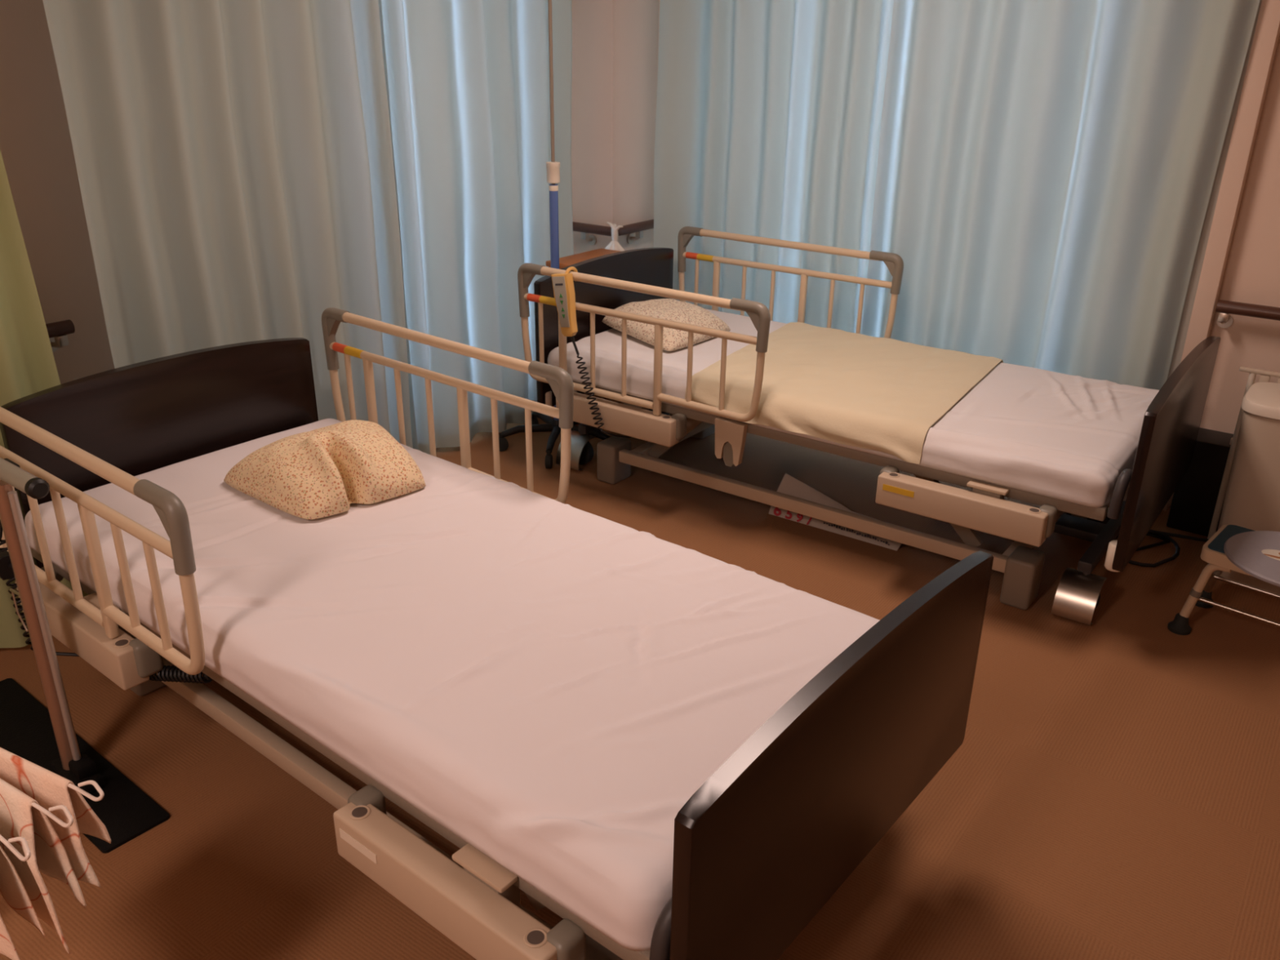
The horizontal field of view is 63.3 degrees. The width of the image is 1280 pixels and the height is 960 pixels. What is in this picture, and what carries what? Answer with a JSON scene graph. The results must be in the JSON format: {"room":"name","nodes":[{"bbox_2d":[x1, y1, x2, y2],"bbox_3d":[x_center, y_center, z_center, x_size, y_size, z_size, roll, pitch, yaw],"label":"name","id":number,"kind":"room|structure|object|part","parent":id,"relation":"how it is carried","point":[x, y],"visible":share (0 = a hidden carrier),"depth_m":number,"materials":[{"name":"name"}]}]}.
{"room":"hospital room","nodes":[
{"label":"hospital room","id":0,"kind":"room"},
{"bbox_2d":[0,0,115,384],"bbox_3d":[-1.951,-0.826,2.725,0.150,2.420,5.900,17,28,33],"label":"wall","id":1,"kind":"structure","parent":0,"point":[36,147],"depth_m":2.96,"materials":[{"name":"paint"}]},
{"bbox_2d":[45,319,75,351],"bbox_3d":[-2.082,-0.221,2.567,0.101,0.104,1.335,17,28,33],"label":"handrail","id":2,"kind":"object","parent":1,"relation":"attached to","point":[58,331],"visible":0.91,"depth_m":3.01,"materials":[{"name":"wood"}]},
{"bbox_2d":[0,411,1279,959],"bbox_3d":[0.243,0.989,1.747,5.720,0.100,6.300,17,28,33],"label":"floor","id":3,"kind":"structure","parent":0,"point":[1110,790],"depth_m":2.31,"materials":[{"name":"carpet"}]},
{"bbox_2d":[0,780,104,861],"bbox_3d":[-1.088,0.642,1.589,0.791,0.630,0.459,17,28,33],"label":"drying rack","id":4,"kind":"object","parent":3,"relation":"on","point":[95,784],"visible":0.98,"depth_m":1.35,"materials":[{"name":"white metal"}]},
{"bbox_3d":[-0.987,0.395,1.435,0.582,0.020,0.016,16,28,32],"label":"arm","id":5,"kind":"part","parent":4,"relation":"part of","materials":[{"name":"white metal"}]},
{"bbox_2d":[0,845,45,959],"bbox_3d":[-0.928,0.524,1.436,0.281,0.248,0.049,17,28,33],"label":"hand towel","id":6,"kind":"object","parent":4,"relation":"hanging from","point":[12,890],"visible":1,"depth_m":1.41,"materials":[{"name":"white fabric"}]},
{"bbox_2d":[0,777,86,954],"bbox_3d":[-0.892,0.501,1.465,0.312,0.228,0.048,16,27,31],"label":"hand towel","id":7,"kind":"object","parent":4,"relation":"hanging from","point":[49,856],"visible":0.86,"depth_m":1.41,"materials":[{"name":"white fabric"}]},
{"bbox_3d":[-0.972,0.381,1.469,0.567,0.020,0.016,14,26,28],"label":"arm","id":8,"kind":"part","parent":4,"relation":"part of","materials":[{"name":"white metal"}]},
{"bbox_2d":[0,747,111,887],"bbox_3d":[-0.876,0.462,1.476,0.295,0.163,0.050,10,25,22],"label":"hand towel","id":9,"kind":"object","parent":4,"relation":"hanging from","point":[47,788],"visible":0.66,"depth_m":1.43,"materials":[{"name":"white fabric"}]},
{"bbox_3d":[-0.961,0.369,1.498,0.554,0.020,0.016,12,25,24],"label":"arm","id":10,"kind":"part","parent":4,"relation":"part of","materials":[{"name":"white metal"}]},
{"bbox_2d":[0,457,169,853],"bbox_3d":[-1.350,0.287,2.243,0.802,0.764,0.142,18,29,35],"label":"support pole","id":11,"kind":"object","parent":3,"relation":"on","point":[46,738],"visible":0.97,"depth_m":2.23,"materials":[{"name":"brown metal"}]},
{"bbox_3d":[-1.308,0.182,2.151,0.061,0.054,0.050,18,29,35],"label":"knob","id":12,"kind":"part","parent":11,"relation":"part of","materials":[{"name":"black plastic"}]},
{"bbox_3d":[-1.245,0.337,2.184,0.016,0.680,0.016,18,29,35],"label":"rod","id":13,"kind":"part","parent":11,"relation":"part of","materials":[{"name":"silver metal"}]},
{"bbox_2d":[50,754,104,796],"bbox_3d":[-1.252,0.641,2.309,0.160,0.047,0.055,18,29,35],"label":"hook","id":14,"kind":"object","parent":11,"relation":"attached to","point":[77,768],"depth_m":2.29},
{"bbox_3d":[-1.355,0.635,2.391,0.802,0.008,0.142,18,29,35],"label":"plate","id":15,"kind":"part","parent":11,"relation":"part of","materials":[{"name":"black metal"}]},
{"bbox_2d":[0,337,993,959],"bbox_3d":[-0.474,0.291,2.280,2.098,0.749,1.105,18,29,35],"label":"hospital bed","id":16,"kind":"object","parent":3,"relation":"on","point":[765,842],"visible":0.52,"depth_m":1.69,"materials":[{"name":"brown wood"}]},
{"bbox_3d":[-1.273,0.223,2.355,0.419,0.371,0.171,4,23,9],"label":"coiled cord","id":17,"kind":"part","parent":16,"relation":"part of","materials":[{"name":"black plastic"}]},
{"bbox_3d":[-1.186,0.274,2.282,0.110,0.010,0.036,18,29,35],"label":"mount plate","id":18,"kind":"part","parent":16,"relation":"part of","materials":[{"name":"beige plastic"}]},
{"bbox_2d":[0,406,204,675],"bbox_3d":[-1.189,0.105,2.168,1.006,0.436,0.035,18,29,35],"label":"bed rail","id":19,"kind":"object","parent":16,"relation":"attached to","point":[171,510],"visible":0.82,"depth_m":2.03,"materials":[{"name":"beige metal"}]},
{"bbox_3d":[-1.347,0.095,2.304,0.582,0.310,0.025,18,29,35],"label":"head post","id":20,"kind":"part","parent":19,"relation":"part of","materials":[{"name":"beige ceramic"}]},
{"bbox_3d":[-1.112,0.185,2.133,0.026,0.317,0.022,18,29,35],"label":"flat post","id":21,"kind":"part","parent":19,"relation":"part of","materials":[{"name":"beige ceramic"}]},
{"bbox_3d":[-0.956,0.209,2.006,0.387,0.278,0.025,18,29,35],"label":"foot post","id":22,"kind":"part","parent":19,"relation":"part of","materials":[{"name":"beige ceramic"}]},
{"bbox_3d":[-1.252,-0.095,2.838,0.030,0.494,0.848,18,29,35],"label":"headboard","id":23,"kind":"part","parent":16,"relation":"part of","materials":[{"name":"brown wood"}]},
{"bbox_3d":[-0.873,0.423,2.149,0.435,0.098,0.034,12,25,24],"label":"coiled cord","id":24,"kind":"part","parent":16,"relation":"part of","materials":[{"name":"black plastic"}]},
{"bbox_3d":[-0.473,0.281,2.307,1.985,0.038,0.894,18,29,35],"label":"frame","id":25,"kind":"part","parent":16,"relation":"part of","materials":[{"name":"beige metal"}]},
{"bbox_3d":[-0.453,0.525,2.390,1.445,0.053,0.704,18,29,35],"label":"frame","id":26,"kind":"part","parent":16,"relation":"part of","materials":[{"name":"beige plastic"}]},
{"bbox_2d":[321,306,573,503],"bbox_3d":[-0.558,-0.191,2.884,1.006,0.436,0.035,18,29,35],"label":"bed rail","id":27,"kind":"object","parent":16,"relation":"attached to","point":[559,380],"visible":0.76,"depth_m":2.81,"materials":[{"name":"beige metal"}]},
{"bbox_3d":[-0.717,-0.201,3.019,0.582,0.310,0.025,18,29,35],"label":"head post","id":28,"kind":"part","parent":27,"relation":"part of","materials":[{"name":"beige metal"}]},
{"bbox_3d":[-0.796,-0.215,3.084,0.026,0.317,0.022,18,29,35],"label":"flat post","id":29,"kind":"part","parent":27,"relation":"part of","materials":[{"name":"beige metal"}]},
{"bbox_3d":[-0.481,-0.111,2.849,0.026,0.317,0.022,18,29,35],"label":"flat post","id":30,"kind":"part","parent":27,"relation":"part of","materials":[{"name":"beige metal"}]},
{"bbox_3d":[-0.325,-0.087,2.721,0.387,0.278,0.025,18,29,35],"label":"foot post","id":31,"kind":"part","parent":27,"relation":"part of","materials":[{"name":"beige metal"}]},
{"bbox_2d":[24,417,879,951],"bbox_3d":[-0.462,0.215,2.270,1.969,0.113,0.924,18,29,35],"label":"mattress","id":32,"kind":"object","parent":16,"relation":"on","point":[549,682],"visible":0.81,"depth_m":1.95,"materials":[{"name":"white fabric"}]},
{"bbox_2d":[223,419,426,519],"bbox_3d":[-0.752,-0.072,2.647,0.423,0.135,0.474,18,29,35],"label":"pillow","id":33,"kind":"object","parent":32,"relation":"on","point":[319,473],"visible":1,"depth_m":2.52,"materials":[{"name":"fabric"}]},
{"bbox_3d":[-0.236,0.588,1.574,0.110,0.010,0.036,18,29,35],"label":"mount plate","id":34,"kind":"part","parent":16,"relation":"part of","materials":[{"name":"beige plastic"}]},
{"bbox_3d":[0.344,0.450,1.657,0.029,0.455,0.934,18,29,35],"label":"footboard","id":35,"kind":"part","parent":16,"relation":"part of","materials":[{"name":"brown wood"}]},
{"bbox_2d":[498,0,609,468],"bbox_3d":[-0.305,-1.120,3.838,0.499,2.130,0.488,17,28,33],"label":"stand","id":36,"kind":"object","parent":3,"relation":"on","point":[552,425],"visible":0.65,"depth_m":3.91,"materials":[{"name":"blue metal"}]},
{"bbox_3d":[-0.454,-0.200,4.189,0.212,0.046,0.034,-4,24,-12],"label":"leg","id":37,"kind":"part","parent":36,"relation":"part of","materials":[{"name":"black plastic"}]},
{"bbox_3d":[-0.397,-0.252,4.313,0.034,0.046,0.212,-13,27,-29],"label":"leg","id":38,"kind":"part","parent":36,"relation":"part of","materials":[{"name":"black plastic"}]},
{"bbox_3d":[-0.313,-1.576,3.633,0.121,1.130,0.121,-3,23,-8],"label":"rod","id":39,"kind":"part","parent":36,"relation":"part of","materials":[{"name":"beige metal"}]},
{"bbox_3d":[-0.342,-0.161,4.100,0.034,0.046,0.212,3,23,4],"label":"leg","id":40,"kind":"part","parent":36,"relation":"part of","materials":[{"name":"black plastic"}]},
{"bbox_3d":[-0.217,-0.189,4.170,0.212,0.046,0.034,10,25,21],"label":"leg","id":41,"kind":"part","parent":36,"relation":"part of","materials":[{"name":"black plastic"}]},
{"bbox_2d":[546,248,623,426],"bbox_3d":[-0.206,-0.610,4.472,0.190,0.698,0.370,17,28,33],"label":"base cabinet","id":42,"kind":"object","parent":3,"relation":"on","point":[566,261],"visible":0.07,"depth_m":4.35,"materials":[{"name":"orange wood"}]},
{"bbox_3d":[-0.205,-0.561,4.374,0.013,0.585,0.169,17,28,33],"label":"door","id":43,"kind":"part","parent":42,"relation":"part of","materials":[{"name":"wood"}]},
{"bbox_3d":[-0.102,-0.616,4.505,0.013,0.585,0.169,17,28,33],"label":"door","id":44,"kind":"part","parent":42,"relation":"part of","materials":[{"name":"wood"}]},
{"bbox_2d":[768,473,901,551],"bbox_3d":[0.685,0.104,3.545,0.500,0.130,0.102,16,28,32],"label":"leaflet","id":45,"kind":"object","parent":3,"relation":"on","point":[789,485],"visible":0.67,"depth_m":3.60,"materials":[{"name":"paper"}]},
{"bbox_2d":[823,522,889,545],"bbox_3d":[0.726,0.178,3.487,0.243,0.017,0.004,17,28,33],"label":"print","id":46,"kind":"object","parent":45,"relation":"attached to","point":[828,526],"depth_m":3.50},
{"bbox_2d":[533,247,1220,625],"bbox_3d":[0.782,-0.245,3.555,2.291,0.769,1.059,17,28,33],"label":"hospital bed","id":47,"kind":"object","parent":3,"relation":"on","point":[1171,422],"visible":0.6,"depth_m":3.16,"materials":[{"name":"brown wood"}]},
{"bbox_3d":[-0.122,-0.632,4.109,0.030,0.514,0.848,17,28,33],"label":"headboard","id":48,"kind":"part","parent":47,"relation":"part of","materials":[{"name":"brown wood"}]},
{"bbox_2d":[517,262,770,422],"bbox_3d":[-0.021,-0.442,3.439,1.006,0.436,0.035,17,28,33],"label":"bed rail","id":49,"kind":"object","parent":47,"relation":"attached to","point":[758,313],"visible":0.88,"depth_m":3.38,"materials":[{"name":"beige plastic"}]},
{"bbox_3d":[-0.270,-0.461,3.627,0.026,0.317,0.022,17,28,33],"label":"flat post","id":50,"kind":"part","parent":49,"relation":"part of","materials":[{"name":"beige metal"}]},
{"bbox_3d":[-0.186,-0.448,3.567,0.582,0.310,0.025,17,28,33],"label":"head post","id":51,"kind":"part","parent":49,"relation":"part of","materials":[{"name":"beige metal"}]},
{"bbox_2d":[551,266,634,438],"bbox_3d":[-0.103,-0.417,3.535,0.414,0.585,0.150,5,23,11],"label":"bed remote control","id":52,"kind":"object","parent":49,"relation":"hanging from","point":[562,283],"visible":0.98,"depth_m":3.50,"materials":[{"name":"beige plastic"}]},
{"bbox_3d":[-0.066,-0.306,3.562,0.356,0.361,0.104,1,23,1],"label":"cord","id":53,"kind":"part","parent":52,"relation":"part of","materials":[{"name":"black plastic"}]},
{"bbox_3d":[0.059,-0.363,3.408,0.026,0.317,0.022,17,28,33],"label":"flat post","id":54,"kind":"part","parent":49,"relation":"part of","materials":[{"name":"beige metal"}]},
{"bbox_3d":[0.221,-0.343,3.289,0.387,0.278,0.025,17,28,33],"label":"foot post","id":55,"kind":"part","parent":49,"relation":"part of","materials":[{"name":"beige metal"}]},
{"bbox_2d":[677,226,903,337],"bbox_3d":[0.567,-0.751,4.184,1.006,0.436,0.035,17,28,33],"label":"bed rail","id":56,"kind":"object","parent":47,"relation":"attached to","point":[894,262],"visible":0.7,"depth_m":4.11,"materials":[{"name":"beige metal"}]},
{"bbox_3d":[0.402,-0.758,4.312,0.582,0.310,0.025,17,28,33],"label":"head post","id":57,"kind":"part","parent":56,"relation":"part of","materials":[{"name":"beige metal"}]},
{"bbox_3d":[0.319,-0.770,4.373,0.026,0.317,0.022,17,28,33],"label":"flat post","id":58,"kind":"part","parent":56,"relation":"part of","materials":[{"name":"beige metal"}]},
{"bbox_3d":[0.647,-0.672,4.154,0.026,0.317,0.022,17,28,33],"label":"flat post","id":59,"kind":"part","parent":56,"relation":"part of","materials":[{"name":"beige metal"}]},
{"bbox_3d":[0.810,-0.652,4.034,0.387,0.278,0.025,17,28,33],"label":"foot post","id":60,"kind":"part","parent":56,"relation":"part of","materials":[{"name":"beige metal"}]},
{"bbox_3d":[0.690,-0.281,3.613,1.985,0.038,0.894,17,28,33],"label":"frame","id":61,"kind":"part","parent":47,"relation":"part of","materials":[{"name":"beige metal"}]},
{"bbox_3d":[0.711,-0.019,3.706,1.445,0.053,0.704,17,28,33],"label":"frame","id":62,"kind":"part","parent":47,"relation":"part of","materials":[{"name":"beige plastic"}]},
{"bbox_2d":[547,308,1159,507],"bbox_3d":[0.701,-0.345,3.573,1.966,0.112,0.926,17,28,33],"label":"mattress","id":63,"kind":"object","parent":47,"relation":"on","point":[1060,436],"visible":0.59,"depth_m":3.12,"materials":[{"name":"white fabric"}]},
{"bbox_2d":[601,298,730,351],"bbox_3d":[0.104,-0.615,3.933,0.398,0.103,0.424,-19,30,-39],"label":"pillow","id":64,"kind":"object","parent":63,"relation":"on","point":[672,309],"visible":0.73,"depth_m":3.85,"materials":[{"name":"fabric"}]},
{"bbox_2d":[684,321,1003,464],"bbox_3d":[0.712,-0.346,3.562,0.907,0.105,0.948,17,28,33],"label":"sheet","id":65,"kind":"object","parent":63,"relation":"on","point":[882,394],"visible":0.96,"depth_m":3.36,"materials":[{"name":"beige fabric"}]},
{"bbox_3d":[0.970,0.021,2.894,0.110,0.010,0.036,17,28,33],"label":"mount plate","id":66,"kind":"part","parent":47,"relation":"part of","materials":[{"name":"beige plastic"}]},
{"bbox_3d":[1.542,-0.120,3.009,0.029,0.475,0.934,17,28,33],"label":"footboard","id":67,"kind":"part","parent":47,"relation":"part of","materials":[{"name":"brown wood"}]},
{"bbox_2d":[1166,427,1233,536],"bbox_3d":[2.076,0.048,3.467,0.500,0.330,0.150,17,28,33],"label":"storage box","id":68,"kind":"object","parent":3,"relation":"on","point":[1194,500],"visible":0.36,"depth_m":3.51,"materials":[{"name":"black plastic"}]},
{"bbox_2d":[1167,524,1279,635],"bbox_3d":[1.776,0.335,2.860,0.492,0.271,0.273,21,30,39],"label":"step stool","id":69,"kind":"object","parent":3,"relation":"on","point":[1212,553],"visible":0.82,"depth_m":2.92,"materials":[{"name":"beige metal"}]},
{"bbox_3d":[1.580,0.316,2.908,0.098,0.208,0.043,21,30,39],"label":"leg","id":70,"kind":"part","parent":69,"relation":"part of","materials":[{"name":"beige metal"}]},
{"bbox_3d":[1.709,0.264,3.035,0.034,0.208,0.102,-15,27,-32],"label":"leg","id":71,"kind":"part","parent":69,"relation":"part of","materials":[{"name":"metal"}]},
{"bbox_2d":[1223,530,1279,586],"bbox_3d":[1.758,0.218,2.764,0.362,0.018,0.362,17,28,33],"label":"disc","id":72,"kind":"object","parent":69,"relation":"on","point":[1256,553],"visible":1,"depth_m":2.79,"materials":[{"name":"white plastic"}]},
{"bbox_2d":[1207,366,1279,538],"bbox_3d":[2.043,-0.040,3.323,0.350,0.604,0.040,17,28,33],"label":"slatted chair","id":73,"kind":"object","parent":3,"relation":"on","point":[1265,375],"visible":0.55,"depth_m":3.37,"materials":[{"name":"white plastic"}]},
{"bbox_3d":[1.934,-0.066,3.398,0.019,0.591,0.040,17,28,33],"label":"leg","id":74,"kind":"part","parent":73,"relation":"part of","materials":[{"name":"white plastic"}]},
{"bbox_3d":[2.050,-0.313,3.212,0.350,0.014,0.016,17,28,33],"label":"rail","id":75,"kind":"part","parent":73,"relation":"part of","materials":[{"name":"plastic"}]},
{"bbox_2d":[1217,382,1279,594],"bbox_3d":[1.979,0.032,3.175,0.344,0.586,0.292,17,28,33],"label":"waste bin","id":76,"kind":"object","parent":3,"relation":"on","point":[1251,500],"visible":0.71,"depth_m":3.10,"materials":[{"name":"plastic"}]},
{"bbox_3d":[1.983,-0.219,3.068,0.344,0.040,0.292,17,28,33],"label":"lid","id":77,"kind":"part","parent":76,"relation":"part of","materials":[{"name":"white plastic"}]},
{"bbox_2d":[571,0,1279,506],"bbox_3d":[1.883,-1.074,3.429,5.470,2.420,0.480,17,28,33],"label":"wall","id":78,"kind":"structure","parent":0,"point":[615,42],"depth_m":4.43,"materials":[{"name":"paint"}]},
{"bbox_2d":[572,218,653,244],"bbox_3d":[-0.142,-1.147,4.793,0.326,0.104,0.404,17,28,33],"label":"handrail","id":79,"kind":"object","parent":78,"relation":"attached to","point":[637,228],"visible":0.62,"depth_m":4.68,"materials":[{"name":"wood"}]},
{"bbox_2d":[604,222,624,251],"bbox_3d":[-0.111,-0.979,4.564,0.112,0.298,0.162,-14,27,-30],"label":"plastic bag","id":80,"kind":"object","parent":79,"relation":"hanging from","point":[614,245],"visible":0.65,"depth_m":4.53,"materials":[{"name":"white plastic"}]},
{"bbox_2d":[1123,0,1279,511],"bbox_3d":[1.846,-1.033,3.332,0.195,2.420,0.063,17,28,33],"label":"trim","id":81,"kind":"structure","parent":78,"relation":"attached to","point":[1267,33],"depth_m":3.29,"materials":[{"name":"paint"}]},
{"bbox_2d":[1215,299,1279,328],"bbox_3d":[2.806,-0.290,2.865,2.195,0.104,0.092,17,28,33],"label":"handrail","id":82,"kind":"object","parent":78,"relation":"attached to","point":[1225,308],"visible":1,"depth_m":3.37,"materials":[{"name":"wood"}]},
{"bbox_3d":[0.275,-1.329,0.760,5.720,0.100,6.300,17,28,33],"label":"ceiling","id":83,"kind":"structure","parent":0,"visible":0},
{"bbox_2d":[0,149,88,648],"bbox_3d":[-1.825,-0.572,2.106,0.070,2.390,1.114,17,28,33],"label":"curtain","id":84,"kind":"object","parent":83,"relation":"hanging from","point":[28,366],"visible":0.22,"depth_m":2.60,"materials":[{"name":"fabric"}]},
{"bbox_2d":[42,0,413,448],"bbox_3d":[-1.198,-1.008,3.151,0.115,2.390,1.073,17,28,33],"label":"curtain","id":85,"kind":"object","parent":83,"relation":"hanging from","point":[234,162],"visible":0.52,"depth_m":3.15,"materials":[{"name":"fabric"}]},
{"bbox_2d":[377,0,573,454],"bbox_3d":[-0.574,-1.324,3.914,0.119,2.390,1.006,17,28,33],"label":"curtain","id":86,"kind":"object","parent":83,"relation":"hanging from","point":[467,82],"visible":0.77,"depth_m":3.94,"materials":[{"name":"blue fabric"}]},
{"bbox_2d":[653,0,893,333],"bbox_3d":[0.511,-1.443,4.119,1.050,2.305,0.119,17,28,33],"label":"curtain","id":87,"kind":"object","parent":83,"relation":"hanging from","point":[768,117],"visible":0.59,"depth_m":4.15,"materials":[{"name":"fabric"}]},
{"bbox_2d":[861,0,1262,390],"bbox_3d":[1.375,-1.182,3.534,1.155,2.305,0.109,17,28,33],"label":"curtain","id":88,"kind":"object","parent":83,"relation":"hanging from","point":[1049,175],"visible":0.72,"depth_m":3.56,"materials":[{"name":"fabric"}]}
]}

